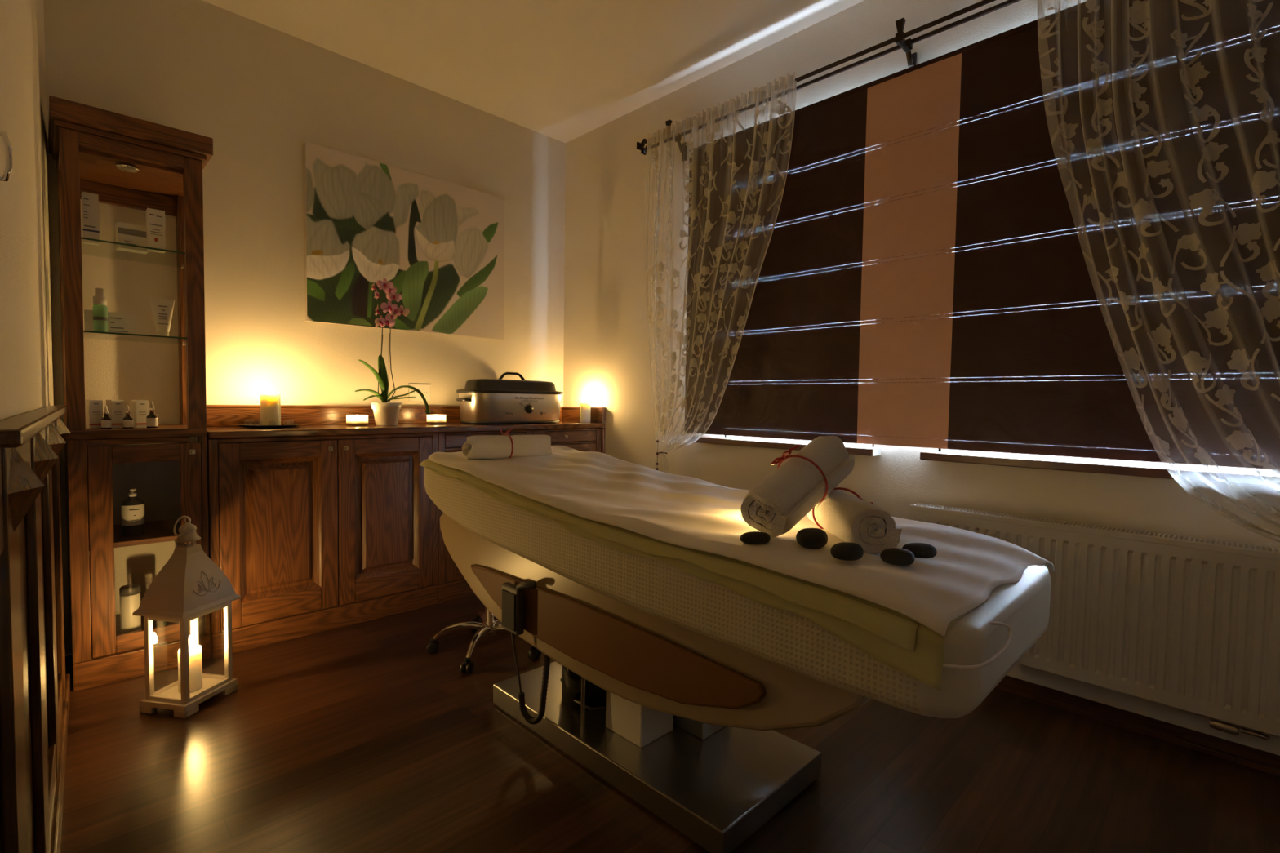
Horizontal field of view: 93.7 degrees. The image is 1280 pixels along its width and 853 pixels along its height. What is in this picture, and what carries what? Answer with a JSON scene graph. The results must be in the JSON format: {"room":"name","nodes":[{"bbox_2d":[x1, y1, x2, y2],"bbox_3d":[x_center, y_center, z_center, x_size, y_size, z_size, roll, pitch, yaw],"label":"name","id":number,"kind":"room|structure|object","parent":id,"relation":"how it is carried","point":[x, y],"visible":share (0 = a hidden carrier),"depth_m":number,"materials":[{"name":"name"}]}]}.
{"room":"spa","nodes":[
{"label":"spa","id":0,"kind":"room"},
{"bbox_2d":[0,0,54,420],"bbox_3d":[-0.713,-0.365,0.503,0.150,2.747,4.960,-1,3,-42],"label":"wall","id":1,"kind":"structure","parent":0,"point":[26,340],"depth_m":1.37,"materials":[{"name":"beige paint"}]},
{"bbox_2d":[0,131,13,181],"bbox_3d":[-1.019,-0.430,0.959,0.022,0.080,0.026,-2,3,-45],"label":"handle","id":2,"kind":"object","parent":1,"relation":"attached to","point":[9,166],"visible":1,"depth_m":0.96,"materials":[{"name":"silver metal"}]},
{"bbox_2d":[0,405,71,852],"bbox_3d":[-1.342,0.465,1.365,0.056,0.998,1.820,-1,3,-42],"label":"trim","id":3,"kind":"structure","parent":1,"relation":"attached to","point":[35,685],"depth_m":1.10,"materials":[{"name":"brown wood"}]},
{"bbox_2d":[43,0,565,656],"bbox_3d":[-1.508,-0.489,3.163,3.250,2.747,0.150,-2,3,-45],"label":"wall","id":4,"kind":"structure","parent":0,"point":[260,91],"depth_m":2.77,"materials":[{"name":"beige paint"}]},
{"bbox_2d":[303,141,504,339],"bbox_3d":[-1.228,-0.951,3.286,1.099,0.853,0.028,-2,3,-45],"label":"picture","id":5,"kind":"object","parent":4,"relation":"attached to","point":[440,243],"visible":1,"depth_m":3.21,"materials":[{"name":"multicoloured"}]},
{"bbox_2d":[408,383,431,401],"bbox_3d":[-1.227,-0.189,3.343,0.126,0.096,0.013,-2,3,-45],"label":"socket plate","id":6,"kind":"object","parent":4,"relation":"attached to","point":[425,389],"visible":0.9,"depth_m":3.34,"materials":[{"name":"white plastic"}]},
{"bbox_2d":[411,389,418,396],"bbox_3d":[-1.246,-0.188,3.319,0.042,0.042,0.004,-2,3,-45],"label":"outlet","id":7,"kind":"object","parent":6,"relation":"attached to","point":[415,393],"depth_m":3.32,"materials":[{"name":"white plastic"}]},
{"bbox_2d":[422,389,429,396],"bbox_3d":[-1.203,-0.189,3.362,0.042,0.042,0.004,-2,3,-45],"label":"outlet","id":8,"kind":"object","parent":6,"relation":"attached to","point":[425,392],"depth_m":3.36,"materials":[{"name":"white plastic"}]},
{"bbox_2d":[202,0,863,142],"bbox_3d":[0.221,-1.814,1.385,3.250,0.100,5.000,-2,3,-45],"label":"ceiling","id":9,"kind":"structure","parent":0,"point":[562,70],"depth_m":2.85,"materials":[{"name":"white paint"}]},
{"bbox_2d":[59,595,1279,852],"bbox_3d":[0.181,1.031,1.506,3.250,0.100,5.000,-2,3,-45],"label":"floor","id":10,"kind":"structure","parent":0,"point":[357,738],"depth_m":1.66,"materials":[{"name":"laminate"}]},
{"bbox_2d":[48,95,213,692],"bbox_3d":[-1.950,-0.093,2.321,0.444,2.016,0.448,-2,3,-45],"label":"display cabinet","id":11,"kind":"object","parent":10,"relation":"on","point":[129,162],"visible":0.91,"depth_m":2.17,"materials":[{"name":"brown wood"}]},
{"bbox_2d":[81,191,99,245],"bbox_3d":[-1.975,-0.746,2.154,0.045,0.176,0.037,-2,3,-45],"label":"product box","id":12,"kind":"object","parent":11,"relation":"on","point":[90,202],"visible":1,"depth_m":2.14,"materials":[{"name":"white cardboard"}]},
{"bbox_2d":[84,399,102,428],"bbox_3d":[-1.995,-0.045,2.188,0.037,0.105,0.041,2,3,23],"label":"product box","id":13,"kind":"object","parent":11,"relation":"on","point":[94,408],"visible":0.79,"depth_m":2.17,"materials":[{"name":"white cardboard"}]},
{"bbox_2d":[93,288,107,321],"bbox_3d":[-1.949,-0.419,2.164,0.041,0.162,0.041,-2,3,-45],"label":"bottle","id":14,"kind":"object","parent":11,"relation":"on","point":[99,299],"visible":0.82,"depth_m":2.15,"materials":[{"name":"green plastic"}]},
{"bbox_2d":[101,405,111,428],"bbox_3d":[-1.941,-0.035,2.180,0.029,0.085,0.029,-2,3,-45],"label":"dropper bottle","id":15,"kind":"object","parent":11,"relation":"on","point":[106,422],"visible":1,"depth_m":2.17,"materials":[{"name":"orange glass"}]},
{"bbox_2d":[84,309,135,333],"bbox_3d":[-1.987,-0.385,2.248,0.142,0.086,0.046,-2,3,-45],"label":"product box","id":16,"kind":"object","parent":11,"relation":"on","point":[117,322],"visible":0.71,"depth_m":2.23,"materials":[{"name":"white cardboard"}]},
{"bbox_2d":[106,400,124,428],"bbox_3d":[-1.952,-0.047,2.231,0.037,0.105,0.041,2,3,23],"label":"product box","id":17,"kind":"object","parent":11,"relation":"on","point":[115,407],"visible":0.83,"depth_m":2.22,"materials":[{"name":"white cardboard"}]},
{"bbox_2d":[122,404,133,428],"bbox_3d":[-1.898,-0.036,2.222,0.030,0.087,0.030,-2,3,-45],"label":"dropper bottle","id":18,"kind":"object","parent":11,"relation":"on","point":[127,421],"visible":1,"depth_m":2.21,"materials":[{"name":"orange glass"}]},
{"bbox_2d":[115,163,140,173],"bbox_3d":[-1.868,-0.944,2.186,0.070,0.014,0.070,-2,3,-45],"label":"recessed light","id":19,"kind":"object","parent":11,"relation":"attached to","point":[129,167],"depth_m":2.18,"materials":[{"name":"silver metal"}]},
{"bbox_2d":[119,583,141,634],"bbox_3d":[-1.935,0.697,2.276,0.061,0.184,0.061,-2,3,-45],"label":"storage jar","id":20,"kind":"object","parent":11,"relation":"in","point":[130,594],"visible":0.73,"depth_m":2.25,"materials":[{"name":"grey"}]},
{"bbox_2d":[115,221,148,253],"bbox_3d":[-1.911,-0.708,2.255,0.059,0.094,0.089,3,3,42],"label":"product box","id":21,"kind":"object","parent":11,"relation":"on","point":[127,233],"visible":0.84,"depth_m":2.23,"materials":[{"name":"white cardboard"}]},
{"bbox_2d":[120,488,145,537],"bbox_3d":[-1.933,0.324,2.284,0.070,0.180,0.072,-2,3,-45],"label":"bottle","id":22,"kind":"object","parent":11,"relation":"on","point":[132,508],"visible":1,"depth_m":2.26,"materials":[{"name":"grey"}]},
{"bbox_2d":[88,518,180,551],"bbox_3d":[-1.981,0.421,2.360,0.352,0.020,0.386,-2,3,-45],"label":"wood shelf","id":23,"kind":"object","parent":11,"relation":"attached to","point":[156,531],"depth_m":2.29,"materials":[{"name":"brown wood"}]},
{"bbox_2d":[83,332,186,344],"bbox_3d":[-1.935,-0.340,2.302,0.340,0.006,0.320,-2,3,-45],"label":"glass shelf","id":24,"kind":"object","parent":11,"relation":"attached to","point":[98,335],"depth_m":2.27,"materials":[{"name":"clear glass"}]},
{"bbox_2d":[130,400,148,427],"bbox_3d":[-1.902,-0.048,2.280,0.037,0.105,0.041,2,3,25],"label":"product box","id":25,"kind":"object","parent":11,"relation":"on","point":[139,408],"visible":0.87,"depth_m":2.27,"materials":[{"name":"white cardboard"}]},
{"bbox_2d":[146,400,158,427],"bbox_3d":[-1.855,-0.046,2.279,0.035,0.103,0.035,-2,3,-45],"label":"dropper bottle","id":26,"kind":"object","parent":11,"relation":"on","point":[152,420],"visible":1,"depth_m":2.27,"materials":[{"name":"orange glass"}]},
{"bbox_2d":[146,208,165,253],"bbox_3d":[-1.823,-0.736,2.257,0.052,0.152,0.041,-2,3,-45],"label":"product box","id":27,"kind":"object","parent":11,"relation":"on","point":[155,219],"visible":1,"depth_m":2.24,"materials":[{"name":"white cardboard"}]},
{"bbox_2d":[146,582,166,627],"bbox_3d":[-1.899,0.699,2.354,0.061,0.174,0.061,-2,3,-45],"label":"storage jar","id":28,"kind":"object","parent":11,"relation":"in","point":[155,623],"visible":0.2,"depth_m":2.33,"materials":[{"name":"grey"}]},
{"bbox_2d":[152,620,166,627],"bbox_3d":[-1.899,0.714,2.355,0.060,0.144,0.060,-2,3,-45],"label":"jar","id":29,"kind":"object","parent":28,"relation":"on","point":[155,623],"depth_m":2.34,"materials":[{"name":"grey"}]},
{"bbox_2d":[149,297,174,336],"bbox_3d":[-1.823,-0.414,2.289,0.074,0.145,0.037,-2,3,-45],"label":"tube","id":30,"kind":"object","parent":11,"relation":"on","point":[162,308],"visible":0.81,"depth_m":2.28,"materials":[{"name":"white plastic"}]},
{"bbox_2d":[132,515,240,718],"bbox_3d":[-1.525,0.616,2.027,0.194,0.636,0.220,1,2,11],"label":"lantern","id":31,"kind":"object","parent":10,"relation":"on","point":[190,586],"visible":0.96,"depth_m":1.97,"materials":[{"name":"beige paint"}]},
{"bbox_2d":[179,541,196,546],"bbox_3d":[-1.522,0.391,2.018,0.047,0.019,0.047,1,2,11],"label":"vent","id":32,"kind":"object","parent":31,"relation":"attached to","point":[182,544],"depth_m":2.00,"materials":[{"name":"white metal"}]},
{"bbox_2d":[177,635,202,693],"bbox_3d":[-1.527,0.800,2.035,0.066,0.185,0.066,-2,3,-45],"label":"candle","id":33,"kind":"object","parent":31,"relation":"on","point":[194,651],"visible":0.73,"depth_m":2.02,"materials":[{"name":"white wax"}]},
{"bbox_2d":[203,432,438,658],"bbox_3d":[-1.489,0.466,2.821,0.943,0.868,0.434,-2,3,-45],"label":"base cabinet","id":34,"kind":"object","parent":10,"relation":"on","point":[300,529],"visible":0.87,"depth_m":2.63,"materials":[{"name":"brown wood"}]},
{"bbox_2d":[206,404,605,453],"bbox_3d":[-1.099,0.390,3.206,2.043,1.000,0.434,-2,3,-45],"label":"countertop","id":35,"kind":"structure","parent":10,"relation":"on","point":[313,420],"depth_m":2.95,"materials":[{"name":"brown wood"}]},
{"bbox_2d":[236,423,300,427],"bbox_3d":[-1.645,-0.002,2.673,0.247,0.012,0.195,-2,3,-45],"label":"plate","id":36,"kind":"object","parent":35,"relation":"on","point":[254,425],"visible":0.93,"depth_m":2.62,"materials":[{"name":"brown wood"}]},
{"bbox_2d":[260,383,280,425],"bbox_3d":[-1.647,-0.100,2.673,0.077,0.191,0.077,-2,3,-45],"label":"pillar candle","id":37,"kind":"object","parent":36,"relation":"on","point":[270,402],"visible":0.88,"depth_m":2.64,"materials":[{"name":"white wax"}]},
{"bbox_2d":[346,414,368,426],"bbox_3d":[-1.381,-0.030,2.927,0.070,0.053,0.070,2,3,31],"label":"tealight","id":38,"kind":"object","parent":35,"relation":"on","point":[350,419],"visible":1,"depth_m":2.91,"materials":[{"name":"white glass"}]},
{"bbox_2d":[355,278,430,426],"bbox_3d":[-1.238,-0.368,2.993,0.376,0.727,0.142,-2,3,-45],"label":"potted orchid","id":39,"kind":"object","parent":35,"relation":"on","point":[385,414],"visible":1,"depth_m":2.96,"materials":[{"name":"plant"}]},
{"bbox_2d":[426,414,445,424],"bbox_3d":[-1.092,-0.038,3.214,0.070,0.053,0.070,2,3,34],"label":"tealight","id":40,"kind":"object","parent":35,"relation":"on","point":[430,418],"visible":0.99,"depth_m":3.19,"materials":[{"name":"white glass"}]},
{"bbox_2d":[456,372,563,424],"bbox_3d":[-0.746,-0.167,3.498,0.657,0.298,0.313,-2,3,-45],"label":"oven","id":41,"kind":"object","parent":35,"relation":"on","point":[482,401],"visible":1,"depth_m":3.34,"materials":[{"name":"silver metal"}]},
{"bbox_2d":[579,395,591,422],"bbox_3d":[-0.345,-0.113,3.780,0.068,0.176,0.068,-2,3,-45],"label":"pillar candle","id":42,"kind":"object","parent":35,"relation":"on","point":[584,406],"visible":1,"depth_m":3.75,"materials":[{"name":"white wax"}]},
{"bbox_2d":[426,606,541,673],"bbox_3d":[-0.615,0.699,2.505,0.464,0.455,0.482,-2,3,-45],"label":"stool","id":43,"kind":"object","parent":10,"relation":"on","point":[489,626],"visible":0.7,"depth_m":2.45,"materials":[{"name":"silver metal"}]},
{"bbox_2d":[437,427,601,604],"bbox_3d":[-0.771,0.446,3.534,1.076,0.868,0.434,-2,3,-45],"label":"base cabinet","id":44,"kind":"object","parent":10,"relation":"on","point":[452,585],"visible":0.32,"depth_m":3.11,"materials":[{"name":"brown wood"}]},
{"bbox_2d":[424,466,1050,852],"bbox_3d":[0.062,0.555,1.794,0.654,0.823,1.889,-2,3,-45],"label":"table","id":45,"kind":"object","parent":10,"relation":"on","point":[672,686],"visible":0.77,"depth_m":1.48,"materials":[{"name":"white leather"}]},
{"bbox_2d":[419,458,968,692],"bbox_3d":[-0.087,0.257,1.619,0.240,0.220,1.780,-2,3,-45],"label":"blanket","id":46,"kind":"object","parent":45,"relation":"on","point":[904,645],"visible":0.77,"depth_m":1.10,"materials":[{"name":"beige fabric"}]},
{"bbox_2d":[427,445,1054,637],"bbox_3d":[0.068,0.211,1.780,0.664,0.180,1.833,-2,3,-45],"label":"sheet","id":47,"kind":"object","parent":45,"relation":"on","point":[966,566],"visible":0.8,"depth_m":1.38,"materials":[{"name":"beige fabric"}]},
{"bbox_2d":[462,428,551,459],"bbox_3d":[-0.484,0.066,2.208,0.330,0.117,0.098,-1,3,-38],"label":"rolled towel","id":48,"kind":"object","parent":47,"relation":"on","point":[482,446],"visible":0.99,"depth_m":2.16,"materials":[{"name":"white fabric"}]},
{"bbox_2d":[739,531,770,544],"bbox_3d":[0.239,0.233,1.251,0.065,0.024,0.038,0,2,-9],"label":"stone","id":49,"kind":"object","parent":47,"relation":"on","point":[753,537],"visible":1,"depth_m":1.24,"materials":[{"name":"grey stone"}]},
{"bbox_2d":[741,435,854,537],"bbox_3d":[0.368,0.131,1.377,0.333,0.212,0.134,-2,3,-45],"label":"rolled towel","id":50,"kind":"object","parent":47,"relation":"on","point":[775,505],"visible":1,"depth_m":1.31,"materials":[{"name":"white fabric"}]},
{"bbox_2d":[795,528,827,547],"bbox_3d":[0.355,0.231,1.241,0.065,0.038,0.052,1,2,-5],"label":"stone","id":51,"kind":"object","parent":47,"relation":"on","point":[806,537],"visible":1,"depth_m":1.22,"materials":[{"name":"grey stone"}]},
{"bbox_2d":[830,542,863,560],"bbox_3d":[0.400,0.242,1.163,0.063,0.032,0.046,1,2,-5],"label":"stone","id":52,"kind":"object","parent":47,"relation":"on","point":[846,551],"visible":1,"depth_m":1.15,"materials":[{"name":"grey stone"}]},
{"bbox_2d":[806,487,902,554],"bbox_3d":[0.473,0.201,1.346,0.138,0.112,0.300,1,2,-2],"label":"rolled towel","id":53,"kind":"object","parent":47,"relation":"on","point":[850,518],"visible":0.96,"depth_m":1.21,"materials":[{"name":"white fabric"}]},
{"bbox_2d":[880,547,915,565],"bbox_3d":[0.494,0.250,1.152,0.062,0.030,0.044,1,2,11],"label":"stone","id":54,"kind":"object","parent":47,"relation":"on","point":[894,556],"visible":1,"depth_m":1.14,"materials":[{"name":"grey stone"}]},
{"bbox_2d":[902,542,937,558],"bbox_3d":[0.564,0.250,1.211,0.065,0.028,0.042,1,3,14],"label":"stone","id":55,"kind":"object","parent":47,"relation":"on","point":[920,550],"visible":0.8,"depth_m":1.20,"materials":[{"name":"grey stone"}]},
{"bbox_2d":[563,0,1279,548],"bbox_3d":[1.212,-0.415,2.343,0.050,2.747,4.850,-2,3,-45],"label":"wall","id":56,"kind":"structure","parent":0,"point":[606,355],"depth_m":3.02,"materials":[{"name":"beige paint"}]},
{"bbox_2d":[692,436,880,456],"bbox_3d":[0.648,0.088,2.845,0.087,0.031,0.975,-2,3,-45],"label":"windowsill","id":57,"kind":"structure","parent":56,"relation":"attached to","point":[872,451],"depth_m":2.83,"materials":[{"name":"white wood"}]},
{"bbox_2d":[724,435,874,447],"bbox_3d":[0.741,-0.626,2.816,0.033,1.405,0.800,-2,3,-45],"label":"window","id":58,"kind":"structure","parent":56,"relation":"in","point":[725,436],"depth_m":2.86,"materials":[{"name":"white glass"}]},
{"bbox_2d":[636,0,1021,161],"bbox_3d":[1.206,-1.464,2.175,0.152,0.167,3.404,-2,3,-45],"label":"curtain rod","id":59,"kind":"object","parent":56,"relation":"attached to","point":[906,45],"visible":0.79,"depth_m":2.40,"materials":[{"name":"grey metal"}]},
{"bbox_2d":[644,71,795,472],"bbox_3d":[0.338,-0.340,2.968,0.063,2.439,0.899,-2,3,-45],"label":"sheer curtain","id":60,"kind":"object","parent":59,"relation":"hanging from","point":[771,164],"visible":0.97,"depth_m":2.97,"materials":[{"name":"beige fabric"}]},
{"bbox_2d":[655,440,667,470],"bbox_3d":[0.117,0.154,3.225,0.069,0.166,0.046,2,3,21],"label":"tieback","id":61,"kind":"object","parent":60,"relation":"attached to","point":[657,441],"visible":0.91,"depth_m":3.21,"materials":[{"name":"brown"}]},
{"bbox_2d":[1037,0,1279,541],"bbox_3d":[1.755,-0.259,1.544,0.065,2.439,1.340,-2,3,-45],"label":"sheer curtain","id":62,"kind":"object","parent":59,"relation":"hanging from","point":[1262,180],"visible":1,"depth_m":1.72,"materials":[{"name":"beige fabric"}]},
{"bbox_2d":[684,0,1279,468],"bbox_3d":[1.200,-0.661,2.275,0.050,1.495,2.650,-2,3,-45],"label":"blind","id":63,"kind":"object","parent":56,"relation":"attached to","point":[926,279],"visible":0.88,"depth_m":2.16,"materials":[{"name":"brown"}]},
{"bbox_2d":[909,502,1279,755],"bbox_3d":[1.657,0.625,1.803,0.116,0.577,1.633,-2,3,-45],"label":"panel radiator","id":64,"kind":"object","parent":56,"relation":"attached to","point":[1178,630],"visible":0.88,"depth_m":1.83,"materials":[{"name":"white metal"}]},
{"bbox_2d":[910,502,1279,553],"bbox_3d":[1.655,0.340,1.784,0.078,0.006,1.633,-2,3,-45],"label":"grille","id":65,"kind":"object","parent":64,"relation":"attached to","point":[1224,547],"depth_m":1.93,"materials":[{"name":"white metal"}]},
{"bbox_2d":[937,448,1259,473],"bbox_3d":[1.629,-0.576,1.923,0.033,1.405,1.220,-2,3,-45],"label":"window","id":66,"kind":"structure","parent":56,"relation":"in","point":[948,451],"depth_m":2.01,"materials":[{"name":"white glass"}]},
{"bbox_2d":[920,451,1279,487],"bbox_3d":[1.578,0.141,1.910,0.087,0.031,1.295,-2,3,-45],"label":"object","id":67,"kind":"structure","parent":56,"relation":"attached to","point":[1236,477],"depth_m":1.95,"materials":[{"name":"white wood"}]},
{"bbox_2d":[995,675,1279,777],"bbox_3d":[1.260,0.926,2.277,0.028,0.075,4.240,-2,3,-45],"label":"baseboard","id":68,"kind":"structure","parent":56,"relation":"attached to","point":[1235,753],"depth_m":1.91,"materials":[{"name":"brown wood"}]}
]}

